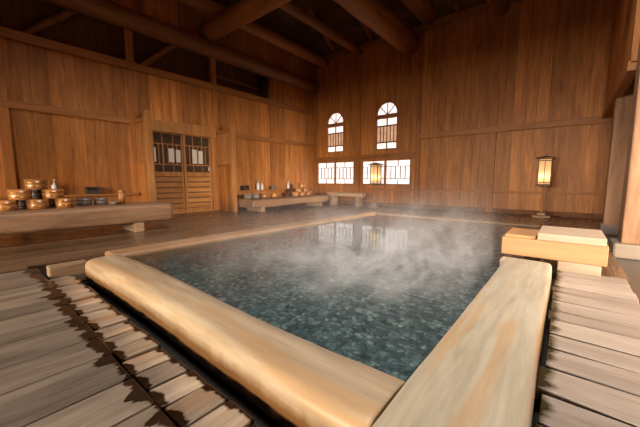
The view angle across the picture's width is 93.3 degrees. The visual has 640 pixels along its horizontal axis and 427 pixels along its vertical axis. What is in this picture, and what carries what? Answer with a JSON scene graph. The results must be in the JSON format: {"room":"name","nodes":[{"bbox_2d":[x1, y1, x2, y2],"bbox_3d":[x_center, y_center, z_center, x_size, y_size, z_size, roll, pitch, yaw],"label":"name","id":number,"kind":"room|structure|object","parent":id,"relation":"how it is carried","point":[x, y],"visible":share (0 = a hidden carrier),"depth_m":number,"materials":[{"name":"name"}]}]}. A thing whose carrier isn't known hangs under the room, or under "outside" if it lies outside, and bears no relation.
{"room":"spa","nodes":[
{"label":"spa","id":0,"kind":"room"},
{"bbox_2d":[0,0,256,95],"bbox_3d":[-5.846,-3.164,4.196,0.070,1.170,12.560,5,8,39],"label":"wall","id":1,"kind":"structure","parent":0,"point":[82,31],"depth_m":6.07,"materials":[{"name":"brown wood"}]},
{"bbox_2d":[0,0,312,207],"bbox_3d":[-4.803,-2.085,4.761,0.120,4.600,14.570,5,8,39],"label":"wall","id":2,"kind":"structure","parent":0,"point":[79,153],"depth_m":5.87,"materials":[{"name":"brown wood"}]},
{"bbox_2d":[0,36,17,199],"bbox_3d":[-4.880,-1.628,4.634,0.085,3.720,0.140,5,8,39],"label":"trim","id":3,"kind":"structure","parent":2,"relation":"attached to","point":[6,144],"depth_m":4.66,"materials":[{"name":"brown wood"}]},
{"bbox_2d":[0,99,131,123],"bbox_3d":[-6.545,-1.460,2.565,0.045,0.120,8.880,5,8,39],"label":"trim","id":4,"kind":"structure","parent":2,"relation":"attached to","point":[12,104],"depth_m":5.14,"materials":[{"name":"brown wood"}]},
{"bbox_2d":[0,193,137,198],"bbox_3d":[-6.507,-0.024,2.679,0.160,0.040,8.860,5,8,39],"label":"trim","id":5,"kind":"structure","parent":2,"relation":"attached to","point":[102,194],"depth_m":5.43,"materials":[{"name":"brown wood"}]},
{"bbox_2d":[51,179,57,188],"bbox_3d":[-4.472,-0.445,5.092,0.093,0.264,0.091,5,8,39],"label":"pump bottle","id":6,"kind":"object","parent":5,"relation":"on","point":[53,186],"visible":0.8,"depth_m":5.07,"materials":[{"name":"white ceramic"}]},
{"bbox_2d":[85,187,99,193],"bbox_3d":[-4.150,-0.420,5.506,0.140,0.125,0.190,5,8,39],"label":"soap box","id":7,"kind":"object","parent":5,"relation":"on","point":[88,190],"visible":1,"depth_m":5.51,"materials":[{"name":"brown wood"}]},
{"bbox_2d":[122,28,139,201],"bbox_3d":[-3.724,-1.783,6.032,0.085,3.720,0.140,5,8,39],"label":"trim","id":8,"kind":"structure","parent":2,"relation":"attached to","point":[127,34],"depth_m":5.95,"materials":[{"name":"brown wood"}]},
{"bbox_2d":[0,26,313,115],"bbox_3d":[-4.783,-2.741,4.594,0.090,0.140,14.450,5,8,39],"label":"trim","id":9,"kind":"structure","parent":2,"relation":"attached to","point":[6,33],"depth_m":5.83,"materials":[{"name":"brown wood"}]},
{"bbox_2d":[19,9,77,35],"bbox_3d":[-4.684,-3.286,5.201,0.140,1.046,1.092,5,8,39],"label":"strut","id":10,"kind":"object","parent":9,"relation":"attached to","point":[62,15],"visible":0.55,"depth_m":5.17,"materials":[{"name":"brown wood"}]},
{"bbox_2d":[139,44,175,65],"bbox_3d":[-3.542,-3.438,6.584,0.140,1.046,1.092,5,8,39],"label":"strut","id":11,"kind":"object","parent":9,"relation":"attached to","point":[166,49],"visible":0.54,"depth_m":6.54,"materials":[{"name":"brown wood"}]},
{"bbox_2d":[152,131,185,211],"bbox_3d":[-3.347,-0.905,6.674,0.036,1.765,0.702,5,8,39],"label":"door","id":12,"kind":"structure","parent":2,"relation":"in","point":[167,147],"depth_m":6.68,"materials":[{"name":"brown wood"}]},
{"bbox_2d":[42,0,318,92],"bbox_3d":[-4.742,-3.576,4.481,0.382,0.400,14.471,5,8,39],"label":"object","id":13,"kind":"structure","parent":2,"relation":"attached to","point":[107,11],"depth_m":6.35,"materials":[{"name":"brown wood"}]},
{"bbox_2d":[198,0,291,40],"bbox_3d":[1.701,-3.796,3.487,11.500,0.412,0.412,5,8,39],"label":"cross beam","id":14,"kind":"structure","parent":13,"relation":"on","point":[241,13],"depth_m":6.11,"materials":[{"name":"brown wood"}]},
{"bbox_2d":[176,0,328,68],"bbox_3d":[-4.392,-4.210,4.141,0.306,0.343,14.501,5,8,39],"label":"log","id":15,"kind":"object","parent":14,"relation":"on","point":[211,8],"visible":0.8,"depth_m":7.68,"materials":[{"name":"brown wood"}]},
{"bbox_2d":[151,119,216,213],"bbox_3d":[-3.102,-1.017,6.891,0.170,2.010,1.580,5,8,39],"label":"door frame","id":16,"kind":"structure","parent":2,"relation":"attached to","point":[163,126],"depth_m":6.96,"materials":[{"name":"brown wood"}]},
{"bbox_2d":[182,135,212,210],"bbox_3d":[-2.886,-0.959,7.161,0.036,1.765,0.680,5,8,39],"label":"door","id":17,"kind":"structure","parent":2,"relation":"in","point":[196,149],"depth_m":7.14,"materials":[{"name":"brown wood"}]},
{"bbox_2d":[208,57,219,209],"bbox_3d":[-2.582,-1.935,7.414,0.085,3.720,0.140,5,8,39],"label":"trim","id":18,"kind":"structure","parent":2,"relation":"attached to","point":[212,62],"depth_m":7.32,"materials":[{"name":"brown wood"}]},
{"bbox_2d":[218,130,313,147],"bbox_3d":[-1.349,-2.139,8.854,0.045,0.130,3.650,5,8,39],"label":"trim","id":19,"kind":"structure","parent":2,"relation":"attached to","point":[237,135],"depth_m":8.75,"materials":[{"name":"brown wood"}]},
{"bbox_2d":[268,78,274,192],"bbox_3d":[-1.414,-2.091,8.828,0.085,3.720,0.140,5,8,39],"label":"trim","id":20,"kind":"structure","parent":2,"relation":"attached to","point":[270,81],"depth_m":8.76,"materials":[{"name":"brown wood"}]},
{"bbox_2d":[237,188,316,191],"bbox_3d":[-1.305,-0.699,8.976,0.160,0.040,3.650,5,8,39],"label":"trim","id":21,"kind":"structure","parent":2,"relation":"attached to","point":[308,188],"depth_m":8.69,"materials":[{"name":"brown wood"}]},
{"bbox_2d":[240,185,249,189],"bbox_3d":[-2.011,-0.686,8.096,0.140,0.125,0.190,5,8,39],"label":"soap box","id":22,"kind":"object","parent":21,"relation":"on","point":[246,187],"visible":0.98,"depth_m":8.06,"materials":[{"name":"brown wood"}]},
{"bbox_2d":[257,74,267,98],"bbox_3d":[-1.686,-3.702,8.835,0.430,1.120,0.060,5,8,39],"label":"wall","id":23,"kind":"structure","parent":0,"point":[262,82],"depth_m":8.78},
{"bbox_2d":[206,72,260,90],"bbox_3d":[-2.295,-3.572,8.207,0.100,0.095,1.700,5,8,39],"label":"rail","id":24,"kind":"object","parent":23,"relation":"attached to","point":[223,78],"visible":0.89,"depth_m":8.19,"materials":[{"name":"brown wood"}]},
{"bbox_2d":[42,273,554,426],"bbox_3d":[-1.047,0.751,1.352,4.020,0.110,5.820,5,8,39],"label":"ground","id":25,"kind":"structure","parent":0,"point":[172,349],"depth_m":1.43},
{"bbox_2d":[46,260,86,280],"bbox_3d":[-2.076,0.489,2.492,0.115,0.160,0.250,5,8,39],"label":"block","id":26,"kind":"object","parent":25,"relation":"on","point":[77,268],"visible":0.53,"depth_m":2.45,"materials":[{"name":"brown wood"}]},
{"bbox_2d":[0,268,175,426],"bbox_3d":[-2.205,0.727,0.480,3.091,0.058,3.014,5,8,39],"label":"deck","id":27,"kind":"object","parent":25,"relation":"on","point":[56,371],"visible":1,"depth_m":1.19,"materials":[{"name":"brown wood"}]},
{"bbox_2d":[85,255,405,426],"bbox_3d":[-0.812,0.559,1.753,2.651,0.228,0.305,5,8,39],"label":"pool edge","id":28,"kind":"object","parent":25,"relation":"on","point":[295,381],"visible":0.98,"depth_m":1.19,"materials":[{"name":"beige wood"}]},
{"bbox_2d":[372,258,551,426],"bbox_3d":[-0.036,0.707,0.343,0.347,0.245,5.360,5,8,39],"label":"pool edge","id":29,"kind":"object","parent":25,"relation":"on","point":[483,371],"visible":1,"depth_m":1.04,"materials":[{"name":"beige wood"}]},
{"bbox_2d":[535,270,639,426],"bbox_3d":[0.322,0.760,0.201,0.443,0.063,5.809,5,8,39],"label":"deck","id":30,"kind":"object","parent":25,"relation":"on","point":[590,376],"visible":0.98,"depth_m":1.30,"materials":[{"name":"brown wood"}]},
{"bbox_2d":[557,261,601,275],"bbox_3d":[2.195,0.429,2.569,0.270,0.084,0.340,5,8,39],"label":"support block","id":31,"kind":"object","parent":30,"relation":"on","point":[595,270],"visible":0.71,"depth_m":2.43,"materials":[{"name":"brown wood"}]},
{"bbox_2d":[501,226,608,266],"bbox_3d":[2.115,0.257,2.753,0.710,0.215,0.570,5,8,39],"label":"box","id":32,"kind":"object","parent":31,"relation":"on","point":[575,245],"visible":1,"depth_m":2.53,"materials":[{"name":"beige wood"}]},
{"bbox_3d":[-1.027,0.654,1.572,2.680,0.054,0.030,5,8,39],"label":"bearer","id":33,"kind":"object","parent":25,"relation":"on","visible":0},
{"bbox_2d":[48,275,77,282],"bbox_3d":[-1.998,0.523,2.349,0.127,0.030,0.168,5,9,36],"label":"gutter slat","id":34,"kind":"object","parent":33,"relation":"on","point":[69,277],"visible":0.36,"depth_m":2.36,"materials":[{"name":"brown wood"}]},
{"bbox_2d":[52,278,82,287],"bbox_3d":[-1.893,0.529,2.262,0.130,0.030,0.165,4,8,42],"label":"gutter slat","id":35,"kind":"object","parent":33,"relation":"on","point":[77,280],"visible":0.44,"depth_m":2.25,"materials":[{"name":"brown wood"}]},
{"bbox_2d":[56,283,86,292],"bbox_3d":[-1.791,0.545,2.172,0.124,0.030,0.161,6,9,36],"label":"gutter slat","id":36,"kind":"object","parent":33,"relation":"on","point":[79,285],"visible":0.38,"depth_m":2.17,"materials":[{"name":"brown wood"}]},
{"bbox_2d":[61,286,92,296],"bbox_3d":[-1.683,0.554,2.089,0.120,0.036,0.173,6,8,41],"label":"gutter slat","id":37,"kind":"object","parent":33,"relation":"on","point":[84,289],"visible":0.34,"depth_m":2.09,"materials":[{"name":"brown wood"}]},
{"bbox_2d":[63,290,98,302],"bbox_3d":[-1.578,0.558,1.999,0.130,0.030,0.167,4,8,40],"label":"gutter slat","id":38,"kind":"object","parent":33,"relation":"on","point":[90,294],"visible":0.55,"depth_m":1.98,"materials":[{"name":"brown wood"}]},
{"bbox_2d":[69,296,104,309],"bbox_3d":[-1.475,0.573,1.909,0.125,0.030,0.166,3,7,39],"label":"gutter slat","id":39,"kind":"object","parent":33,"relation":"on","point":[75,305],"visible":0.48,"depth_m":1.90,"materials":[{"name":"brown wood"}]},
{"bbox_2d":[74,301,111,315],"bbox_3d":[-1.369,0.580,1.823,0.124,0.030,0.160,3,7,36],"label":"gutter slat","id":40,"kind":"object","parent":33,"relation":"on","point":[101,305],"visible":0.58,"depth_m":1.81,"materials":[{"name":"brown wood"}]},
{"bbox_2d":[78,307,119,323],"bbox_3d":[-1.267,0.593,1.734,0.128,0.030,0.178,7,8,41],"label":"gutter slat","id":41,"kind":"object","parent":33,"relation":"on","point":[89,317],"visible":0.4,"depth_m":1.72,"materials":[{"name":"brown wood"}]},
{"bbox_2d":[87,313,129,330],"bbox_3d":[-1.155,0.598,1.653,0.120,0.030,0.168,3,6,36],"label":"gutter slat","id":42,"kind":"object","parent":33,"relation":"on","point":[118,318],"visible":0.66,"depth_m":1.63,"materials":[{"name":"brown wood"}]},
{"bbox_2d":[94,321,136,340],"bbox_3d":[-1.056,0.613,1.559,0.126,0.030,0.173,5,9,42],"label":"gutter slat","id":43,"kind":"object","parent":33,"relation":"on","point":[104,334],"visible":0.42,"depth_m":1.55,"materials":[{"name":"brown wood"}]},
{"bbox_2d":[103,328,150,349],"bbox_3d":[-0.945,0.622,1.478,0.130,0.030,0.171,3,8,37],"label":"gutter slat","id":44,"kind":"object","parent":33,"relation":"on","point":[134,335],"visible":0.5,"depth_m":1.47,"materials":[{"name":"brown wood"}]},
{"bbox_2d":[112,336,160,364],"bbox_3d":[-0.842,0.626,1.387,0.124,0.030,0.166,3,7,39],"label":"gutter slat","id":45,"kind":"object","parent":33,"relation":"on","point":[132,350],"visible":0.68,"depth_m":1.37,"materials":[{"name":"brown wood"}]},
{"bbox_2d":[122,348,172,378],"bbox_3d":[-0.740,0.642,1.297,0.121,0.030,0.162,5,7,41],"label":"gutter slat","id":46,"kind":"object","parent":33,"relation":"on","point":[142,363],"visible":0.66,"depth_m":1.28,"materials":[{"name":"brown wood"}]},
{"bbox_2d":[134,358,189,392],"bbox_3d":[-0.632,0.651,1.213,0.128,0.030,0.165,3,7,41],"label":"gutter slat","id":47,"kind":"object","parent":33,"relation":"on","point":[152,378],"visible":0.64,"depth_m":1.20,"materials":[{"name":"brown wood"}]},
{"bbox_2d":[148,370,207,411],"bbox_3d":[-0.528,0.660,1.127,0.118,0.030,0.173,8,10,42],"label":"gutter slat","id":48,"kind":"object","parent":33,"relation":"on","point":[166,394],"visible":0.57,"depth_m":1.11,"materials":[{"name":"brown wood"}]},
{"bbox_2d":[164,384,227,426],"bbox_3d":[-0.423,0.665,1.038,0.129,0.030,0.168,5,8,38],"label":"gutter slat","id":49,"kind":"object","parent":33,"relation":"on","point":[188,410],"visible":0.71,"depth_m":1.02,"materials":[{"name":"brown wood"}]},
{"bbox_2d":[189,400,253,426],"bbox_3d":[-0.315,0.675,0.954,0.131,0.030,0.166,5,8,40],"label":"gutter slat","id":50,"kind":"object","parent":33,"relation":"on","point":[229,414],"visible":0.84,"depth_m":0.97,"materials":[{"name":"brown wood"}]},
{"bbox_2d":[0,202,627,281],"bbox_3d":[-0.390,0.667,1.340,11.400,0.120,14.450,5,8,39],"label":"floor","id":51,"kind":"structure","parent":0,"point":[23,251],"depth_m":4.53,"materials":[{"name":"brown wood"}]},
{"bbox_2d":[0,201,172,234],"bbox_3d":[-3.970,0.198,3.212,0.703,0.402,4.460,5,8,39],"label":"bench","id":52,"kind":"object","parent":51,"relation":"on","point":[132,217],"visible":0.89,"depth_m":3.87,"materials":[{"name":"brown wood"}]},
{"bbox_2d":[0,200,18,210],"bbox_3d":[-3.658,-0.097,3.513,0.218,0.118,0.218,-2,7,-15],"label":"bucket","id":53,"kind":"object","parent":52,"relation":"on","point":[5,205],"visible":0.98,"depth_m":3.46,"materials":[{"name":"brown wood"}]},
{"bbox_2d":[7,189,31,199],"bbox_3d":[-3.583,-0.227,3.607,0.218,0.118,0.218,-2,7,-21],"label":"bucket","id":54,"kind":"object","parent":53,"relation":"on","point":[13,194],"visible":0.99,"depth_m":3.54,"materials":[{"name":"brown wood"}]},
{"bbox_2d":[23,179,47,188],"bbox_3d":[-3.488,-0.358,3.709,0.218,0.118,0.218,4,7,31],"label":"bucket","id":55,"kind":"object","parent":54,"relation":"on","point":[28,183],"visible":1,"depth_m":3.63,"materials":[{"name":"brown wood"}]},
{"bbox_2d":[18,198,33,208],"bbox_3d":[-3.740,-0.129,3.806,0.218,0.118,0.218,-6,9,-44],"label":"bucket","id":56,"kind":"object","parent":52,"relation":"on","point":[22,203],"visible":0.3,"depth_m":3.73,"materials":[{"name":"brown wood"}]},
{"bbox_2d":[26,198,49,208],"bbox_3d":[-3.480,-0.121,3.728,0.218,0.118,0.218,-3,7,-24],"label":"bucket","id":57,"kind":"object","parent":52,"relation":"on","point":[40,203],"visible":0.95,"depth_m":3.65,"materials":[{"name":"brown wood"}]},
{"bbox_2d":[32,189,41,197],"bbox_3d":[-3.645,-0.260,3.908,0.218,0.118,0.218,3,7,23],"label":"bucket","id":58,"kind":"object","parent":57,"relation":"on","point":[36,193],"visible":0.27,"depth_m":3.82,"materials":[{"name":"brown wood"}]},
{"bbox_2d":[49,199,53,206],"bbox_3d":[-3.548,-0.153,4.022,0.218,0.118,0.218,-3,7,-22],"label":"bucket","id":59,"kind":"object","parent":52,"relation":"on","point":[51,202],"visible":0.13,"depth_m":3.93,"materials":[{"name":"brown wood"}]},
{"bbox_2d":[53,198,74,207],"bbox_3d":[-3.318,-0.142,3.924,0.218,0.118,0.218,5,8,39],"label":"bucket","id":60,"kind":"object","parent":52,"relation":"on","point":[59,202],"visible":0.95,"depth_m":3.84,"materials":[{"name":"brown wood"}]},
{"bbox_2d":[41,189,63,198],"bbox_3d":[-3.393,-0.253,3.837,0.218,0.118,0.218,-3,7,-25],"label":"bucket","id":61,"kind":"object","parent":60,"relation":"on","point":[46,193],"visible":0.99,"depth_m":3.76,"materials":[{"name":"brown wood"}]},
{"bbox_2d":[76,198,92,205],"bbox_3d":[-3.282,-0.165,4.204,0.185,0.100,0.185,1,6,7],"label":"bucket","id":62,"kind":"object","parent":52,"relation":"on","point":[79,201],"visible":1,"depth_m":4.13,"materials":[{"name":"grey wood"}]},
{"bbox_2d":[93,197,107,204],"bbox_3d":[-3.170,-0.180,4.371,0.174,0.094,0.174,5,8,39],"label":"bucket","id":63,"kind":"object","parent":52,"relation":"on","point":[104,200],"visible":1,"depth_m":4.31,"materials":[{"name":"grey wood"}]},
{"bbox_2d":[110,201,118,204],"bbox_3d":[-2.946,-0.151,4.332,0.116,0.045,0.116,5,8,39],"label":"wooden bowl","id":64,"kind":"object","parent":52,"relation":"on","point":[111,202],"visible":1,"depth_m":4.30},
{"bbox_2d":[117,190,124,203],"bbox_3d":[-2.906,-0.243,4.419,0.094,0.210,0.094,5,8,39],"label":"wooden cup","id":65,"kind":"object","parent":52,"relation":"on","point":[121,193],"visible":0.98,"depth_m":4.39,"materials":[{"name":"brown wood"}]},
{"bbox_2d":[134,110,155,201],"bbox_3d":[-3.432,-0.924,5.911,0.630,2.040,0.100,5,8,39],"label":"post","id":66,"kind":"object","parent":51,"relation":"on","point":[146,174],"visible":0.91,"depth_m":5.79,"materials":[{"name":"brown wood"}]},
{"bbox_2d":[216,124,237,211],"bbox_3d":[-2.261,-1.077,7.296,0.670,2.040,0.100,5,8,39],"label":"screen","id":67,"kind":"object","parent":51,"relation":"on","point":[226,140],"visible":0.99,"depth_m":7.24,"materials":[{"name":"brown wood"}]},
{"bbox_2d":[237,195,328,211],"bbox_3d":[-0.882,-0.305,8.221,0.680,0.302,2.842,5,8,39],"label":"bench","id":68,"kind":"object","parent":51,"relation":"on","point":[254,204],"visible":0.91,"depth_m":7.56,"materials":[{"name":"brown wood"}]},
{"bbox_2d":[243,194,251,198],"bbox_3d":[-1.748,-0.420,7.322,0.218,0.118,0.218,1,6,8],"label":"bucket","id":69,"kind":"object","parent":68,"relation":"on","point":[245,196],"visible":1,"depth_m":7.23,"materials":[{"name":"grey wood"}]},
{"bbox_2d":[251,193,259,197],"bbox_3d":[-1.596,-0.440,7.507,0.218,0.118,0.218,-1,6,-8],"label":"bucket","id":70,"kind":"object","parent":68,"relation":"on","point":[254,195],"visible":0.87,"depth_m":7.42,"materials":[{"name":"brown wood"}]},
{"bbox_2d":[260,193,267,197],"bbox_3d":[-1.431,-0.463,7.707,0.218,0.118,0.218,3,7,25],"label":"bucket","id":71,"kind":"object","parent":68,"relation":"on","point":[262,195],"visible":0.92,"depth_m":7.62,"materials":[{"name":"orange wood"}]},
{"bbox_2d":[270,192,277,196],"bbox_3d":[-1.209,-0.492,7.975,0.218,0.118,0.218,4,7,31],"label":"bucket","id":72,"kind":"object","parent":68,"relation":"on","point":[273,194],"visible":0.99,"depth_m":7.89,"materials":[{"name":"orange wood"}]},
{"bbox_2d":[327,192,365,205],"bbox_3d":[0.782,-0.444,9.071,1.240,0.391,0.286,5,8,39],"label":"bench","id":73,"kind":"object","parent":51,"relation":"on","point":[334,196],"visible":0.98,"depth_m":8.90,"materials":[{"name":"brown wood"}]},
{"bbox_2d":[368,163,383,207],"bbox_3d":[1.546,-0.811,8.398,0.310,1.270,0.310,5,8,39],"label":"lantern","id":74,"kind":"object","parent":51,"relation":"on","point":[375,168],"visible":1,"depth_m":8.32,"materials":[{"name":"beige paper"}]},
{"bbox_2d":[522,256,540,260],"bbox_3d":[2.672,0.388,3.680,0.141,0.121,2.880,5,8,39],"label":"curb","id":75,"kind":"object","parent":51,"relation":"on","point":[524,257],"visible":0.02,"depth_m":2.83,"materials":[{"name":"brown wood"}]},
{"bbox_2d":[532,154,555,218],"bbox_3d":[4.459,-0.549,6.019,0.310,1.270,0.310,5,8,39],"label":"lantern","id":76,"kind":"object","parent":51,"relation":"on","point":[545,163],"visible":1,"depth_m":5.93,"materials":[{"name":"beige paper"}]},
{"bbox_2d":[536,184,551,186],"bbox_3d":[4.459,-0.551,6.019,0.250,0.055,0.250,5,8,39],"label":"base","id":77,"kind":"object","parent":76,"relation":"on","point":[540,185],"depth_m":5.95,"materials":[{"name":"brown wood"}]},
{"bbox_3d":[0.772,0.538,3.874,3.220,0.380,5.300,5,8,39],"label":"basin","id":78,"kind":"object","parent":51,"relation":"in","visible":0},
{"bbox_2d":[105,211,377,256],"bbox_3d":[-0.427,0.235,4.955,0.304,0.146,5.170,5,8,39],"label":"curb","id":79,"kind":"object","parent":78,"relation":"on","point":[151,248],"visible":0.48,"depth_m":3.80,"materials":[{"name":"brown wood"}]},
{"bbox_2d":[128,214,540,381],"bbox_3d":[0.772,0.329,3.851,3.020,0.001,5.100,5,8,39],"label":"pool water","id":80,"kind":"object","parent":78,"relation":"in","point":[380,292],"visible":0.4,"depth_m":2.34,"materials":[{"name":"liquid"}]},
{"bbox_2d":[376,212,541,228],"bbox_3d":[2.438,0.145,5.839,2.980,0.131,0.162,5,8,39],"label":"curb","id":81,"kind":"object","parent":78,"relation":"on","point":[393,214],"visible":0.47,"depth_m":5.56,"materials":[{"name":"brown wood"}]},
{"bbox_2d":[499,256,511,266],"bbox_3d":[1.607,0.476,2.591,0.100,0.184,0.140,5,8,39],"label":"support block","id":82,"kind":"object","parent":78,"relation":"on","point":[503,258],"visible":0.24,"depth_m":2.56,"materials":[{"name":"brown wood"}]},
{"bbox_2d":[212,0,486,55],"bbox_3d":[-0.390,-5.605,0.647,11.800,3.300,14.850,5,8,39],"label":"ceiling","id":83,"kind":"structure","parent":0,"point":[329,12],"depth_m":8.20,"materials":[{"name":"brown wood"}]},
{"bbox_2d":[308,7,336,53],"bbox_3d":[-0.191,-5.442,8.280,0.112,1.394,2.158,5,8,39],"label":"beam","id":84,"kind":"structure","parent":83,"relation":"attached to","point":[310,10],"depth_m":8.81,"materials":[{"name":"brown wood"}]},
{"bbox_2d":[361,22,373,41],"bbox_3d":[0.776,-5.355,7.491,0.112,1.394,2.159,5,8,39],"label":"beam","id":85,"kind":"structure","parent":83,"relation":"attached to","point":[365,27],"depth_m":8.15,"materials":[{"name":"brown wood"}]},
{"bbox_2d":[453,0,460,13],"bbox_3d":[2.514,-5.197,6.072,0.112,1.392,2.159,5,8,39],"label":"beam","id":86,"kind":"structure","parent":83,"relation":"attached to","point":[455,2],"depth_m":6.82,"materials":[{"name":"brown wood"}]},
{"bbox_2d":[317,0,614,213],"bbox_3d":[2.747,-2.441,7.889,7.550,4.620,0.120,5,8,39],"label":"wall","id":87,"kind":"structure","parent":0,"point":[555,57],"depth_m":6.83,"materials":[{"name":"brown wood"}]},
{"bbox_2d":[313,65,316,194],"bbox_3d":[-0.164,-2.684,10.186,0.140,4.600,0.065,5,8,39],"label":"trim","id":88,"kind":"structure","parent":87,"relation":"attached to","point":[314,66],"depth_m":10.15,"materials":[{"name":"brown wood"}]},
{"bbox_2d":[279,1,362,54],"bbox_3d":[-3.403,-4.203,3.325,0.242,0.349,14.502,5,8,39],"label":"tie beam","id":89,"kind":"structure","parent":87,"relation":"attached to","point":[290,8],"depth_m":7.35,"materials":[{"name":"brown wood"}]},
{"bbox_2d":[317,161,353,183],"bbox_3d":[0.503,-1.313,9.823,1.480,0.715,0.090,5,8,39],"label":"window","id":90,"kind":"structure","parent":87,"relation":"in","point":[327,172],"depth_m":9.80,"materials":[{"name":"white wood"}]},
{"bbox_2d":[326,112,344,152],"bbox_3d":[0.502,-2.600,9.671,0.730,1.267,0.105,5,8,39],"label":"window","id":91,"kind":"structure","parent":87,"relation":"in","point":[335,124],"depth_m":9.68,"materials":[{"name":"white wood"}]},
{"bbox_2d":[355,54,361,192],"bbox_3d":[1.165,-2.564,9.101,0.140,4.600,0.065,5,8,39],"label":"trim","id":92,"kind":"structure","parent":87,"relation":"attached to","point":[359,57],"depth_m":9.05,"materials":[{"name":"brown wood"}]},
{"bbox_2d":[313,152,419,161],"bbox_3d":[1.215,-1.694,9.147,3.700,0.140,0.060,5,8,39],"label":"trim","id":93,"kind":"structure","parent":87,"relation":"attached to","point":[405,154],"depth_m":8.91,"materials":[{"name":"brown wood"}]},
{"bbox_2d":[334,0,418,55],"bbox_3d":[-2.204,-3.859,2.372,0.548,0.646,14.504,5,8,39],"label":"tie beam","id":94,"kind":"structure","parent":87,"relation":"attached to","point":[374,14],"depth_m":6.50,"materials":[{"name":"brown wood"}]},
{"bbox_2d":[362,159,410,184],"bbox_3d":[1.884,-1.184,8.695,1.535,0.705,0.090,5,8,39],"label":"window","id":95,"kind":"structure","parent":87,"relation":"in","point":[396,171],"depth_m":8.57,"materials":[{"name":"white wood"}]},
{"bbox_2d":[375,101,398,149],"bbox_3d":[1.893,-2.485,8.535,0.730,1.327,0.105,5,8,39],"label":"window","id":96,"kind":"structure","parent":87,"relation":"in","point":[387,113],"depth_m":8.54,"materials":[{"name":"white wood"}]},
{"bbox_2d":[312,0,522,65],"bbox_3d":[2.664,-4.690,7.579,7.500,0.160,0.120,5,8,39],"label":"trim","id":97,"kind":"structure","parent":87,"relation":"attached to","point":[484,7],"depth_m":7.36,"materials":[{"name":"brown wood"}]},
{"bbox_2d":[413,31,424,207],"bbox_3d":[2.595,-2.435,7.934,0.140,4.600,0.065,5,8,39],"label":"trim","id":98,"kind":"structure","parent":87,"relation":"attached to","point":[421,34],"depth_m":7.89,"materials":[{"name":"brown wood"}]},
{"bbox_2d":[400,0,438,26],"bbox_3d":[-1.804,-4.294,1.993,0.410,0.521,14.503,5,8,39],"label":"tie beam","id":99,"kind":"structure","parent":87,"relation":"attached to","point":[424,11],"depth_m":6.93,"materials":[{"name":"brown wood"}]},
{"bbox_2d":[316,187,604,194],"bbox_3d":[2.686,-0.623,8.056,7.500,0.050,0.050,5,8,39],"label":"trim","id":100,"kind":"structure","parent":87,"relation":"attached to","point":[480,191],"depth_m":7.12,"materials":[{"name":"brown wood"}]},
{"bbox_2d":[323,200,602,218],"bbox_3d":[2.680,-0.190,8.096,7.500,0.100,0.030,5,8,39],"label":"baseboard","id":101,"kind":"structure","parent":87,"relation":"attached to","point":[474,209],"depth_m":7.01,"materials":[{"name":"brown wood"}]},
{"bbox_2d":[485,15,503,212],"bbox_3d":[3.947,-2.313,6.830,0.140,4.600,0.065,5,8,39],"label":"trim","id":102,"kind":"structure","parent":87,"relation":"attached to","point":[499,20],"depth_m":6.80,"materials":[{"name":"brown wood"}]},
{"bbox_2d":[487,0,508,16],"bbox_3d":[-0.622,-3.930,1.056,0.329,0.482,14.504,5,8,39],"label":"tie beam","id":103,"kind":"structure","parent":87,"relation":"attached to","point":[498,8],"depth_m":6.30,"materials":[{"name":"brown wood"}]},
{"bbox_2d":[420,115,612,138],"bbox_3d":[4.109,-1.895,6.726,3.800,0.130,0.070,5,8,39],"label":"trim","id":104,"kind":"structure","parent":87,"relation":"attached to","point":[595,119],"depth_m":6.49,"materials":[{"name":"brown wood"}]},
{"bbox_2d":[604,0,639,108],"bbox_3d":[4.346,-2.979,4.289,0.070,2.520,3.290,5,8,39],"label":"wall","id":105,"kind":"structure","parent":0,"point":[625,36],"depth_m":4.01,"materials":[{"name":"brown wood"}]},
{"bbox_2d":[602,61,636,118],"bbox_3d":[4.329,-1.695,4.418,0.100,0.100,3.250,5,8,39],"label":"trim","id":106,"kind":"structure","parent":105,"relation":"attached to","point":[628,75],"depth_m":3.77,"materials":[{"name":"brown wood"}]},
{"bbox_2d":[605,235,639,304],"bbox_3d":[1.808,1.040,-1.633,4.200,0.110,12.610,5,8,39],"label":"floor","id":107,"kind":"structure","parent":0,"point":[631,268],"depth_m":2.69,"materials":[{"name":"brown wood"}]},
{"bbox_2d":[599,78,634,235],"bbox_3d":[4.341,-2.005,4.263,0.250,4.650,0.300,5,8,39],"label":"pillar","id":108,"kind":"structure","parent":107,"relation":"on","point":[609,225],"depth_m":4.33,"materials":[{"name":"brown wood"}]},
{"bbox_2d":[609,39,639,259],"bbox_3d":[3.301,-1.857,2.926,0.360,4.650,0.400,5,8,39],"label":"pillar","id":109,"kind":"structure","parent":107,"relation":"on","point":[627,245],"depth_m":3.06,"materials":[{"name":"brown wood"}]},
{"bbox_3d":[-0.536,-0.582,8.789,0.218,0.118,0.218,-6,9,-43],"label":"bucket","id":110,"kind":"object","parent":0,"visible":0},
{"bbox_2d":[295,187,301,191],"bbox_3d":[-0.619,-0.689,8.677,0.218,0.118,0.218,-6,9,-44],"label":"bucket","id":111,"kind":"object","parent":110,"relation":"on","point":[297,189],"visible":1,"depth_m":8.59,"materials":[{"name":"orange wood"}]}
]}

